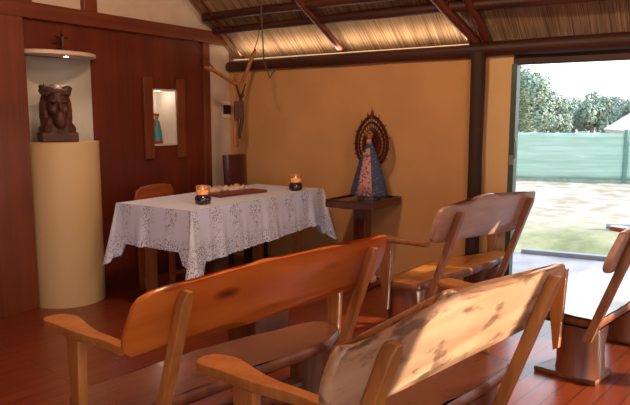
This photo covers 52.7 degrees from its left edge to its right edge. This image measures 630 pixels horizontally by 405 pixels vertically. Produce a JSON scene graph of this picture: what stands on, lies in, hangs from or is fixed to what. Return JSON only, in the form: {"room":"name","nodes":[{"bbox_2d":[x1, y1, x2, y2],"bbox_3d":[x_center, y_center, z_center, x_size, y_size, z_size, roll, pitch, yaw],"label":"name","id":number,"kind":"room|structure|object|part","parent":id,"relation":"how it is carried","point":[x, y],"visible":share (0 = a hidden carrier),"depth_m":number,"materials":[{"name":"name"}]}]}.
{"room":"church","nodes":[
{"label":"church","id":0,"kind":"room"},
{"bbox_2d":[32,0,229,258],"bbox_3d":[-3.367,-1.706,3.382,0.333,5.490,8.250,5,9,34],"label":"wall","id":1,"kind":"structure","parent":0,"point":[174,12],"depth_m":6.33,"materials":[{"name":"white paint"}]},
{"bbox_2d":[0,14,38,318],"bbox_3d":[-2.300,-0.257,4.783,0.050,2.250,0.330,5,9,34],"label":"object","id":2,"kind":"structure","parent":1,"relation":"attached to","point":[19,293],"depth_m":4.80,"materials":[{"name":"brown wood"}]},
{"bbox_2d":[80,0,96,11],"bbox_3d":[-1.878,-2.190,5.201,0.060,1.228,0.130,5,9,34],"label":"trim","id":3,"kind":"structure","parent":1,"relation":"attached to","point":[88,5],"depth_m":5.25,"materials":[{"name":"brown wood"}]},
{"bbox_2d":[22,18,205,288],"bbox_3d":[-3.465,-0.083,3.434,0.353,2.260,7.870,5,9,34],"label":"panelling","id":4,"kind":"object","parent":1,"relation":"attached to","point":[120,63],"visible":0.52,"depth_m":5.72,"materials":[{"name":"brown wood"}]},
{"bbox_2d":[24,49,95,141],"bbox_3d":[-2.085,-0.836,5.157,0.485,0.741,0.630,5,9,34],"label":"wall niche","id":5,"kind":"object","parent":4,"relation":"attached to","point":[73,70],"visible":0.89,"depth_m":5.35,"materials":[{"name":"paint"}]},
{"bbox_2d":[55,31,67,49],"bbox_3d":[-1.982,-1.263,4.981,0.049,0.150,0.110,5,9,34],"label":"crucifix","id":6,"kind":"object","parent":5,"relation":"on","point":[62,37],"visible":0.75,"depth_m":4.97,"materials":[{"name":"black wood"}]},
{"bbox_2d":[153,89,176,145],"bbox_3d":[-1.534,-0.817,6.110,0.262,0.530,0.310,5,9,34],"label":"wall niche","id":7,"kind":"object","parent":4,"relation":"attached to","point":[164,100],"visible":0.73,"depth_m":6.21,"materials":[{"name":"paint"}]},
{"bbox_2d":[154,112,162,143],"bbox_3d":[-1.504,-0.708,6.044,0.114,0.300,0.114,-4,8,-26],"label":"figurine","id":8,"kind":"object","parent":7,"relation":"in","point":[158,138],"visible":0.73,"depth_m":6.02,"materials":[{"name":"teal"}]},
{"bbox_2d":[0,0,227,45],"bbox_3d":[-3.201,-1.261,3.334,0.080,0.122,8.160,5,9,34],"label":"trim","id":9,"kind":"structure","parent":1,"relation":"attached to","point":[21,8],"depth_m":5.35,"materials":[{"name":"brown wood"}]},
{"bbox_2d":[141,77,154,158],"bbox_3d":[-1.538,-0.775,5.869,0.030,0.750,0.110,5,9,34],"label":"trim","id":10,"kind":"structure","parent":1,"relation":"attached to","point":[147,82],"depth_m":5.85,"materials":[{"name":"brown wood"}]},
{"bbox_2d":[175,79,186,156],"bbox_3d":[-1.309,-0.819,6.203,0.030,0.750,0.105,5,9,34],"label":"trim","id":11,"kind":"structure","parent":1,"relation":"attached to","point":[179,83],"depth_m":6.19,"materials":[{"name":"brown wood"}]},
{"bbox_2d":[201,42,213,261],"bbox_3d":[-1.117,-0.493,6.560,0.060,2.250,0.095,5,9,34],"label":"trim","id":12,"kind":"structure","parent":1,"relation":"attached to","point":[205,48],"depth_m":6.49,"materials":[{"name":"brown wood"}]},
{"bbox_2d":[192,17,258,147],"bbox_3d":[-0.833,-1.144,6.072,0.632,1.240,0.518,-2,8,-13],"label":"crucifix","id":13,"kind":"object","parent":1,"relation":"hanging from","point":[238,103],"visible":1,"depth_m":6.14,"materials":[{"name":"brown wood"}]},
{"bbox_3d":[-1.060,-1.412,6.029,0.020,0.321,0.465,-5,9,-34],"label":"hanging cord","id":14,"kind":"part","parent":13,"relation":"part of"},
{"bbox_2d":[222,102,230,117],"bbox_3d":[-0.943,-0.985,6.763,0.026,0.170,0.112,5,9,34],"label":"framed picture","id":15,"kind":"object","parent":1,"relation":"attached to","point":[226,107],"visible":1,"depth_m":6.75,"materials":[{"name":"black wood"}]},
{"bbox_2d":[201,0,393,21],"bbox_3d":[2.027,-1.555,4.216,7.561,0.116,0.113,5,9,34],"label":"roof beam","id":16,"kind":"structure","parent":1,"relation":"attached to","point":[309,4],"depth_m":5.76,"materials":[{"name":"brown wood"}]},
{"bbox_2d":[212,0,602,34],"bbox_3d":[2.113,-1.461,4.357,7.561,0.131,0.121,5,9,34],"label":"roof beam","id":17,"kind":"structure","parent":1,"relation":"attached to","point":[479,5],"depth_m":5.33,"materials":[{"name":"brown wood"}]},
{"bbox_2d":[0,255,629,404],"bbox_3d":[-0.148,1.327,1.629,8.060,0.060,8.420,5,9,34],"label":"floor","id":18,"kind":"structure","parent":0,"point":[34,370],"depth_m":4.07,"materials":[{"name":"red wood"}]},
{"bbox_2d":[30,140,105,308],"bbox_3d":[-1.935,0.165,5.163,0.290,1.312,0.580,5,9,34],"label":"pedestal","id":19,"kind":"object","parent":18,"relation":"on","point":[66,177],"visible":1,"depth_m":5.01,"materials":[{"name":"beige laminate"}]},
{"bbox_2d":[37,83,78,141],"bbox_3d":[-2.040,-0.709,5.026,0.274,0.455,0.301,-5,9,-34],"label":"bust","id":20,"kind":"object","parent":19,"relation":"on","point":[55,108],"visible":1,"depth_m":4.95,"materials":[{"name":"brown wood"}]},
{"bbox_3d":[-2.046,-0.885,5.014,0.251,0.096,0.276,-5,9,-34],"label":"thorn crown","id":21,"kind":"part","parent":20,"relation":"part of","materials":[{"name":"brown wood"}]},
{"bbox_3d":[-1.935,-0.477,5.078,0.290,0.017,0.580,5,9,34],"label":"plate","id":22,"kind":"part","parent":19,"relation":"part of","materials":[{"name":"beige laminate"}]},
{"bbox_2d":[134,183,205,288],"bbox_3d":[-1.265,0.305,5.620,0.457,0.915,0.450,5,9,34],"label":"wooden chair","id":23,"kind":"object","parent":18,"relation":"on","point":[153,190],"visible":0.24,"depth_m":5.60,"materials":[{"name":"brown wood"}]},
{"bbox_3d":[-1.533,0.446,5.602,0.050,0.640,0.040,5,9,34],"label":"leg","id":24,"kind":"part","parent":23,"relation":"part of","materials":[{"name":"brown wood"}]},
{"bbox_3d":[-1.432,-0.007,5.692,0.054,0.315,0.450,5,9,34],"label":"backrest","id":25,"kind":"part","parent":23,"relation":"part of","materials":[{"name":"brown wood"}]},
{"bbox_3d":[-1.210,0.579,5.399,0.040,0.430,0.040,5,9,34],"label":"leg","id":26,"kind":"part","parent":23,"relation":"part of","materials":[{"name":"brown wood"}]},
{"bbox_3d":[-1.008,0.539,5.694,0.040,0.430,0.040,5,9,34],"label":"leg","id":27,"kind":"part","parent":23,"relation":"part of","materials":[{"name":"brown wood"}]},
{"bbox_2d":[42,235,386,404],"bbox_3d":[-0.306,0.651,2.823,0.711,0.965,1.518,7,10,44],"label":"wooden bench","id":28,"kind":"object","parent":18,"relation":"on","point":[169,316],"visible":0.92,"depth_m":2.54,"materials":[{"name":"orange wood"}]},
{"bbox_3d":[-0.890,0.735,2.401,0.097,0.470,0.036,7,10,44],"label":"arm post","id":29,"kind":"part","parent":28,"relation":"part of","materials":[{"name":"brown wood"}]},
{"bbox_3d":[-0.856,0.487,2.360,0.530,0.032,0.124,7,10,44],"label":"armrest","id":30,"kind":"part","parent":28,"relation":"part of","materials":[{"name":"brown wood"}]},
{"bbox_3d":[-0.532,0.658,2.301,0.314,0.750,0.048,7,10,44],"label":"post","id":31,"kind":"part","parent":28,"relation":"part of","materials":[{"name":"brown wood"}]},
{"bbox_3d":[-0.395,0.728,2.889,0.374,0.055,1.371,7,10,44],"label":"seat","id":32,"kind":"part","parent":28,"relation":"part of","materials":[{"name":"brown wood"}]},
{"bbox_3d":[-0.157,0.340,2.564,0.131,0.279,1.342,7,10,44],"label":"backrest","id":33,"kind":"part","parent":28,"relation":"part of","materials":[{"name":"orange wood"}]},
{"bbox_3d":[0.003,0.873,3.303,0.272,0.340,0.294,7,10,44],"label":"stump leg","id":34,"kind":"part","parent":28,"relation":"part of","materials":[{"name":"brown wood"}]},
{"bbox_3d":[0.105,0.600,3.419,0.097,0.470,0.036,7,10,44],"label":"arm post","id":35,"kind":"part","parent":28,"relation":"part of","materials":[{"name":"brown wood"}]},
{"bbox_3d":[0.167,0.563,3.016,0.314,0.750,0.048,7,10,44],"label":"post","id":36,"kind":"part","parent":28,"relation":"part of","materials":[{"name":"brown wood"}]},
{"bbox_3d":[0.114,0.355,3.352,0.530,0.032,0.124,7,10,44],"label":"armrest","id":37,"kind":"part","parent":28,"relation":"part of","materials":[{"name":"brown wood"}]},
{"bbox_2d":[120,189,321,292],"bbox_3d":[-0.730,0.360,5.468,0.776,0.845,1.700,5,9,33],"label":"altar table","id":38,"kind":"object","parent":18,"relation":"on","point":[151,266],"visible":0.2,"depth_m":5.03,"materials":[{"name":"brown wood"}]},
{"bbox_3d":[-1.297,0.438,5.035,0.070,0.805,0.070,5,9,33],"label":"leg","id":39,"kind":"part","parent":38,"relation":"part of","materials":[{"name":"brown wood"}]},
{"bbox_3d":[-0.914,0.471,4.783,0.070,0.805,0.070,5,9,33],"label":"leg","id":40,"kind":"part","parent":38,"relation":"part of","materials":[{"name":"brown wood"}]},
{"bbox_2d":[102,184,336,279],"bbox_3d":[-0.729,0.181,5.431,1.021,0.492,1.946,5,9,33],"label":"lace tablecloth","id":41,"kind":"object","parent":38,"relation":"on","point":[126,227],"visible":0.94,"depth_m":4.90,"materials":[{"name":"white fabric"}]},
{"bbox_2d":[195,185,210,203],"bbox_3d":[-0.853,-0.060,4.839,0.127,0.139,0.127,5,9,34],"label":"candle holder","id":42,"kind":"object","parent":41,"relation":"on","point":[202,191],"visible":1,"depth_m":4.79,"materials":[{"name":"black glass"}]},
{"bbox_3d":[-0.853,-0.094,4.834,0.108,0.070,0.108,5,9,34],"label":"glass","id":43,"kind":"part","parent":42,"relation":"part of","materials":[{"name":"orange glass"}]},
{"bbox_2d":[210,183,245,192],"bbox_3d":[-0.809,-0.132,5.615,0.415,0.061,0.115,-7,10,-43],"label":"linens","id":44,"kind":"object","parent":41,"relation":"on","point":[218,188],"visible":0.8,"depth_m":5.60,"materials":[{"name":"white fabric"}]},
{"bbox_2d":[209,188,267,196],"bbox_3d":[-0.673,-0.085,5.481,0.200,0.018,0.540,7,10,42],"label":"tray","id":45,"kind":"object","parent":41,"relation":"on","point":[251,190],"visible":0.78,"depth_m":5.42,"materials":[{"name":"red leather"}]},
{"bbox_2d":[289,174,302,189],"bbox_3d":[-0.175,-0.183,5.760,0.127,0.139,0.127,5,9,34],"label":"candle holder","id":46,"kind":"object","parent":41,"relation":"on","point":[295,179],"visible":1,"depth_m":5.71,"materials":[{"name":"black glass"}]},
{"bbox_3d":[-0.175,-0.217,5.756,0.108,0.070,0.108,5,9,34],"label":"glass","id":47,"kind":"part","parent":46,"relation":"part of","materials":[{"name":"orange glass"}]},
{"bbox_3d":[-0.547,0.289,6.159,0.070,0.805,0.070,5,9,33],"label":"leg","id":48,"kind":"part","parent":38,"relation":"part of","materials":[{"name":"brown wood"}]},
{"bbox_3d":[-0.163,0.322,5.907,0.070,0.805,0.070,5,9,33],"label":"leg","id":49,"kind":"part","parent":38,"relation":"part of","materials":[{"name":"brown wood"}]},
{"bbox_2d":[222,154,267,263],"bbox_3d":[-0.721,0.068,6.605,0.306,1.125,0.350,5,9,34],"label":"chair","id":50,"kind":"object","parent":18,"relation":"on","point":[234,165],"visible":0.27,"depth_m":6.56,"materials":[{"name":"leather"}]},
{"bbox_3d":[-0.869,0.428,6.571,0.040,0.420,0.040,5,9,34],"label":"leg","id":51,"kind":"part","parent":50,"relation":"part of","materials":[{"name":"brown wood"}]},
{"bbox_3d":[-0.805,-0.187,6.628,0.103,0.625,0.343,5,9,34],"label":"backrest","id":52,"kind":"part","parent":50,"relation":"part of","materials":[{"name":"leather"}]},
{"bbox_3d":[-0.695,0.444,6.455,0.040,0.420,0.040,5,9,34],"label":"leg","id":53,"kind":"part","parent":50,"relation":"part of","materials":[{"name":"brown wood"}]},
{"bbox_3d":[-0.701,0.395,6.817,0.040,0.420,0.040,5,9,34],"label":"leg","id":54,"kind":"part","parent":50,"relation":"part of","materials":[{"name":"brown wood"}]},
{"bbox_3d":[-0.527,0.411,6.701,0.040,0.420,0.040,5,9,34],"label":"leg","id":55,"kind":"part","parent":50,"relation":"part of","materials":[{"name":"brown wood"}]},
{"bbox_2d":[228,310,288,340],"bbox_3d":[-0.376,0.734,4.216,0.320,0.435,0.340,7,10,44],"label":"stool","id":56,"kind":"object","parent":18,"relation":"on","point":[281,320],"visible":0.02,"depth_m":4.12,"materials":[{"name":"brown wood"}]},
{"bbox_2d":[325,194,401,290],"bbox_3d":[0.437,0.351,5.718,0.470,0.797,0.556,5,9,34],"label":"stand","id":57,"kind":"object","parent":18,"relation":"on","point":[362,209],"visible":0.62,"depth_m":5.60,"materials":[{"name":"brown wood"}]},
{"bbox_2d":[350,109,389,199],"bbox_3d":[0.476,-0.434,5.628,0.364,0.806,0.246,4,9,28],"label":"statue","id":58,"kind":"object","parent":57,"relation":"on","point":[369,183],"visible":1,"depth_m":5.60,"materials":[{"name":"blue ceramic"}]},
{"bbox_3d":[0.448,-0.274,5.593,0.147,0.405,0.092,4,9,28],"label":"panel","id":59,"kind":"part","parent":58,"relation":"part of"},
{"bbox_3d":[0.479,-0.602,5.607,0.076,0.090,0.072,4,9,28],"label":"crown","id":60,"kind":"part","parent":58,"relation":"part of","materials":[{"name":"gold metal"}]},
{"bbox_2d":[196,263,564,404],"bbox_3d":[0.368,0.696,2.384,0.705,0.992,1.535,7,10,44],"label":"wooden bench","id":61,"kind":"object","parent":18,"relation":"on","point":[436,351],"visible":1,"depth_m":2.02,"materials":[{"name":"brown wood"}]},
{"bbox_3d":[-0.208,0.793,1.967,0.097,0.470,0.036,7,10,44],"label":"arm post","id":62,"kind":"part","parent":61,"relation":"part of","materials":[{"name":"brown wood"}]},
{"bbox_3d":[-0.174,0.545,1.926,0.530,0.032,0.124,7,10,44],"label":"armrest","id":63,"kind":"part","parent":61,"relation":"part of","materials":[{"name":"brown wood"}]},
{"bbox_3d":[0.116,0.727,1.838,0.309,0.735,0.058,7,10,44],"label":"post","id":64,"kind":"part","parent":61,"relation":"part of","materials":[{"name":"brown wood"}]},
{"bbox_3d":[0.505,0.398,2.109,0.149,0.327,1.391,7,10,44],"label":"backrest","id":65,"kind":"part","parent":61,"relation":"part of","materials":[{"name":"brown wood"}]},
{"bbox_3d":[0.309,0.786,2.458,0.359,0.055,1.402,7,10,44],"label":"seat","id":66,"kind":"part","parent":61,"relation":"part of","materials":[{"name":"brown wood"}]},
{"bbox_3d":[0.796,0.413,2.918,0.530,0.032,0.124,7,10,44],"label":"armrest","id":67,"kind":"part","parent":61,"relation":"part of","materials":[{"name":"brown wood"}]},
{"bbox_3d":[0.685,0.930,2.869,0.272,0.340,0.294,7,10,44],"label":"stump leg","id":68,"kind":"part","parent":61,"relation":"part of","materials":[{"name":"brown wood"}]},
{"bbox_3d":[0.787,0.657,2.985,0.097,0.470,0.036,7,10,44],"label":"arm post","id":69,"kind":"part","parent":61,"relation":"part of","materials":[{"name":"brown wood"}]},
{"bbox_3d":[0.823,0.631,2.561,0.309,0.735,0.058,7,10,44],"label":"post","id":70,"kind":"part","parent":61,"relation":"part of","materials":[{"name":"brown wood"}]},
{"bbox_2d":[377,190,534,319],"bbox_3d":[1.053,0.387,4.651,0.711,1.008,1.518,7,10,43],"label":"wooden bench","id":71,"kind":"object","parent":18,"relation":"on","point":[489,214],"visible":0.76,"depth_m":4.28,"materials":[{"name":"brown wood"}]},
{"bbox_3d":[0.473,0.492,4.226,0.097,0.470,0.036,7,10,43],"label":"arm post","id":72,"kind":"part","parent":71,"relation":"part of","materials":[{"name":"brown wood"}]},
{"bbox_3d":[0.560,0.252,4.135,0.383,0.032,0.124,7,10,43],"label":"armrest","id":73,"kind":"part","parent":71,"relation":"part of","materials":[{"name":"brown wood"}]},
{"bbox_3d":[0.622,0.731,4.365,0.277,0.340,0.291,7,10,43],"label":"stump leg","id":74,"kind":"part","parent":71,"relation":"part of","materials":[{"name":"brown wood"}]},
{"bbox_3d":[0.817,0.417,4.115,0.314,0.750,0.048,7,10,43],"label":"post","id":75,"kind":"part","parent":71,"relation":"part of","materials":[{"name":"brown wood"}]},
{"bbox_3d":[1.013,0.485,4.717,0.345,0.055,1.412,7,10,43],"label":"seat","id":76,"kind":"part","parent":71,"relation":"part of","materials":[{"name":"brown wood"}]},
{"bbox_3d":[1.180,0.093,4.367,0.157,0.350,1.328,7,10,43],"label":"backrest","id":77,"kind":"part","parent":71,"relation":"part of","materials":[{"name":"brown wood"}]},
{"bbox_3d":[1.358,0.629,5.136,0.272,0.340,0.294,7,10,43],"label":"stump leg","id":78,"kind":"part","parent":71,"relation":"part of","materials":[{"name":"brown wood"}]},
{"bbox_3d":[1.459,0.356,5.253,0.097,0.470,0.036,7,10,43],"label":"arm post","id":79,"kind":"part","parent":71,"relation":"part of","materials":[{"name":"brown wood"}]},
{"bbox_3d":[1.497,0.323,4.822,0.314,0.750,0.048,7,10,43],"label":"post","id":80,"kind":"part","parent":71,"relation":"part of","materials":[{"name":"brown wood"}]},
{"bbox_2d":[534,225,629,386],"bbox_3d":[1.842,0.497,3.964,0.725,0.970,1.591,7,10,44],"label":"wooden bench","id":81,"kind":"object","parent":18,"relation":"on","point":[589,308],"visible":0.84,"depth_m":3.62,"materials":[{"name":"brown wood"}]},
{"bbox_3d":[1.338,0.587,3.515,0.097,0.470,0.036,7,10,44],"label":"arm post","id":82,"kind":"part","parent":81,"relation":"part of","materials":[{"name":"brown wood"}]},
{"bbox_3d":[1.567,0.815,3.734,0.295,0.340,0.307,7,10,44],"label":"stump leg","id":83,"kind":"part","parent":81,"relation":"part of","materials":[{"name":"brown wood"}]},
{"bbox_3d":[1.771,0.576,4.032,0.544,0.055,1.329,7,10,44],"label":"seat","id":84,"kind":"part","parent":81,"relation":"part of","materials":[{"name":"brown wood"}]},
{"bbox_3d":[1.551,0.456,3.325,0.267,0.620,0.048,7,10,44],"label":"post","id":85,"kind":"part","parent":81,"relation":"part of","materials":[{"name":"brown wood"}]},
{"bbox_3d":[1.993,0.178,3.691,0.127,0.267,1.472,7,10,44],"label":"backrest","id":86,"kind":"part","parent":81,"relation":"part of","materials":[{"name":"brown wood"}]},
{"bbox_3d":[2.149,0.735,4.335,0.287,0.340,0.312,7,10,44],"label":"stump leg","id":87,"kind":"part","parent":81,"relation":"part of","materials":[{"name":"brown wood"}]},
{"bbox_3d":[2.343,0.207,4.466,0.530,0.032,0.124,7,10,44],"label":"armrest","id":88,"kind":"part","parent":81,"relation":"part of","materials":[{"name":"brown wood"}]},
{"bbox_2d":[229,55,513,280],"bbox_3d":[0.238,-0.351,6.211,3.360,2.060,0.140,5,9,34],"label":"wall","id":89,"kind":"structure","parent":0,"point":[304,121],"depth_m":5.83,"materials":[{"name":"paint"}]},
{"bbox_2d":[199,0,244,58],"bbox_3d":[-1.605,-2.509,5.271,0.046,2.376,3.018,5,9,35],"label":"roof beam","id":90,"kind":"structure","parent":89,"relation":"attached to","point":[201,1],"depth_m":6.34,"materials":[{"name":"brown wood"}]},
{"bbox_2d":[294,0,345,52],"bbox_3d":[-0.885,-2.444,4.787,3.133,2.407,0.093,-7,10,-41],"label":"beam","id":91,"kind":"structure","parent":89,"relation":"attached to","point":[314,18],"depth_m":5.75,"materials":[{"name":"brown wood"}]},
{"bbox_2d":[226,31,629,71],"bbox_3d":[2.237,-1.192,4.615,7.601,0.182,0.152,5,9,34],"label":"beam","id":92,"kind":"structure","parent":89,"relation":"on","point":[616,40],"depth_m":5.26,"materials":[{"name":"brown wood"}]},
{"bbox_2d":[234,44,468,60],"bbox_3d":[0.214,-1.393,5.937,2.550,0.008,0.030,5,9,34],"label":"lamp","id":93,"kind":"object","parent":92,"relation":"on","point":[458,44],"visible":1,"depth_m":5.86,"materials":[{"name":"white"}]},
{"bbox_2d":[430,0,480,42],"bbox_3d":[0.086,-2.359,4.154,3.183,2.424,0.202,-6,10,-39],"label":"beam","id":94,"kind":"structure","parent":89,"relation":"attached to","point":[442,6],"depth_m":5.09,"materials":[{"name":"brown wood"}]},
{"bbox_2d":[463,52,485,280],"bbox_3d":[1.331,-0.216,5.310,0.131,2.032,0.134,5,9,34],"label":"trim","id":95,"kind":"structure","parent":89,"relation":"attached to","point":[478,59],"depth_m":5.22,"materials":[{"name":"brown wood"}]},
{"bbox_2d":[463,0,492,41],"bbox_3d":[0.347,-2.334,3.962,0.092,2.413,3.097,7,11,44],"label":"beam","id":96,"kind":"structure","parent":89,"relation":"attached to","point":[476,17],"depth_m":5.02,"materials":[{"name":"brown wood"}]},
{"bbox_2d":[504,64,520,275],"bbox_3d":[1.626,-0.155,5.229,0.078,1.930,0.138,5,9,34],"label":"door","id":97,"kind":"structure","parent":89,"relation":"in","point":[516,68],"depth_m":5.17,"materials":[{"name":"grey metal"}]},
{"bbox_3d":[1.613,-0.412,5.159,0.034,0.218,0.078,-3,8,-24],"label":"handle","id":98,"kind":"part","parent":97,"relation":"part of","materials":[{"name":"metal"}]},
{"bbox_2d":[189,0,629,61],"bbox_3d":[1.016,-2.788,2.852,8.500,3.604,4.230,5,9,34],"label":"ceiling","id":99,"kind":"structure","parent":0,"point":[605,16],"depth_m":5.50,"materials":[{"name":"beige wicker"}]},
{"bbox_2d":[260,0,275,77],"bbox_3d":[-0.418,-1.570,5.646,0.010,0.923,0.226,5,9,34],"label":"hanging wire","id":100,"kind":"object","parent":99,"relation":"hanging from","point":[260,0],"visible":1,"depth_m":5.60,"materials":[{"name":"black metal"}]},
{"bbox_3d":[3.936,-0.012,3.731,3.630,2.040,0.140,5,9,34],"label":"wall","id":101,"kind":"structure","parent":0,"visible":0},
{"bbox_2d":[514,49,629,64],"bbox_3d":[3.520,-1.001,3.871,4.620,0.115,0.080,5,9,34],"label":"trim","id":102,"kind":"structure","parent":101,"relation":"attached to","point":[623,54],"depth_m":4.86,"materials":[{"name":"brown wood"}]},
{"label":"outside","id":103,"kind":"structure","parent":0,"visible":0},
{"bbox_2d":[514,128,629,254],"bbox_3d":[31.068,-5.613,54.541,90.000,0.084,115.000,5,9,34],"label":"ground","id":104,"kind":"structure","parent":103,"point":[563,216],"depth_m":10.73,"materials":[{"name":"beige sand"}]},
{"bbox_2d":[518,65,538,132],"bbox_3d":[11.617,-6.221,37.800,4.354,5.614,4.253,5,9,34],"label":"conifer tree","id":105,"kind":"object","parent":104,"relation":"on","point":[523,124],"visible":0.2,"depth_m":37.39,"materials":[{"name":"green plant"}]},
{"bbox_2d":[519,67,556,132],"bbox_3d":[15.717,-7.256,46.724,4.089,5.323,4.060,5,9,34],"label":"leafy tree","id":106,"kind":"object","parent":104,"relation":"on","point":[534,84],"visible":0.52,"depth_m":45.51,"materials":[{"name":"green plant"}]},
{"bbox_2d":[534,90,573,132],"bbox_3d":[18.998,-7.078,51.053,3.400,3.832,3.514,5,9,34],"label":"leafy tree","id":107,"kind":"object","parent":104,"relation":"on","point":[562,113],"visible":0.48,"depth_m":50.43,"materials":[{"name":"green plant"}]},
{"bbox_2d":[521,248,606,261],"bbox_3d":[3.132,0.642,6.767,1.800,0.145,0.090,4,8,26],"label":"threshold","id":108,"kind":"object","parent":104,"relation":"on","point":[596,257],"visible":0.36,"depth_m":6.92,"materials":[{"name":"grey metal"}]},
{"bbox_2d":[516,130,629,182],"bbox_3d":[6.883,-1.123,16.043,7.850,1.420,0.096,2,8,17],"label":"fence","id":109,"kind":"object","parent":104,"relation":"on","point":[560,157],"visible":0.43,"depth_m":16.13,"materials":[{"name":"teal fabric"}]},
{"bbox_3d":[6.894,-0.526,16.139,7.762,0.150,0.038,2,8,17],"label":"board","id":110,"kind":"part","parent":109,"relation":"part of","materials":[{"name":"wood"}]},
{"bbox_3d":[7.703,-1.091,15.797,0.095,1.420,0.100,5,9,34],"label":"fence post","id":111,"kind":"part","parent":109,"relation":"part of","materials":[{"name":"metal"}]},
{"bbox_3d":[9.145,-1.087,15.352,3.025,1.171,0.044,2,8,17],"label":"net panel","id":112,"kind":"part","parent":109,"relation":"part of","materials":[{"name":"teal fabric"}]},
{"bbox_2d":[561,96,589,132],"bbox_3d":[24.387,-8.148,59.585,3.131,3.706,3.801,0,8,0],"label":"leafy tree","id":113,"kind":"object","parent":104,"relation":"on","point":[575,103],"visible":0.19,"depth_m":58.79,"materials":[{"name":"green plant"}]},
{"bbox_2d":[572,90,615,132],"bbox_3d":[22.654,-7.229,51.837,3.431,3.925,2.892,-1,8,-9],"label":"leafy tree","id":114,"kind":"object","parent":104,"relation":"on","point":[597,114],"visible":0.98,"depth_m":51.04,"materials":[{"name":"green plant"}]},
{"bbox_2d":[600,95,627,130],"bbox_3d":[26.776,-7.866,57.277,3.099,3.755,3.852,0,8,-2],"label":"leafy tree","id":115,"kind":"object","parent":104,"relation":"on","point":[616,109],"visible":0.3,"depth_m":56.30,"materials":[{"name":"green plant"}]},
{"bbox_2d":[603,113,629,132],"bbox_3d":[13.749,-2.910,21.898,6.200,3.240,4.800,2,8,14],"label":"house","id":116,"kind":"structure","parent":104,"relation":"on","point":[623,124],"depth_m":23.43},
{"bbox_2d":[606,224,629,228],"bbox_3d":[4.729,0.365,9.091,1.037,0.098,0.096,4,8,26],"label":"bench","id":117,"kind":"object","parent":104,"relation":"on","point":[607,225],"visible":0.49,"depth_m":9.26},
{"bbox_2d":[615,97,629,120],"bbox_3d":[26.017,-6.947,51.587,3.056,3.434,3.789,1,8,11],"label":"leafy tree","id":118,"kind":"object","parent":104,"relation":"on","point":[626,108],"visible":0.33,"depth_m":50.91,"materials":[{"name":"green plant"}]},
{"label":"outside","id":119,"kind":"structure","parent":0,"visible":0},
{"bbox_2d":[512,251,629,275],"bbox_3d":[3.558,0.863,5.281,4.850,0.098,1.830,5,9,34],"label":"floor","id":120,"kind":"structure","parent":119,"point":[521,262],"depth_m":6.67,"materials":[{"name":"grey concrete"}]}
]}

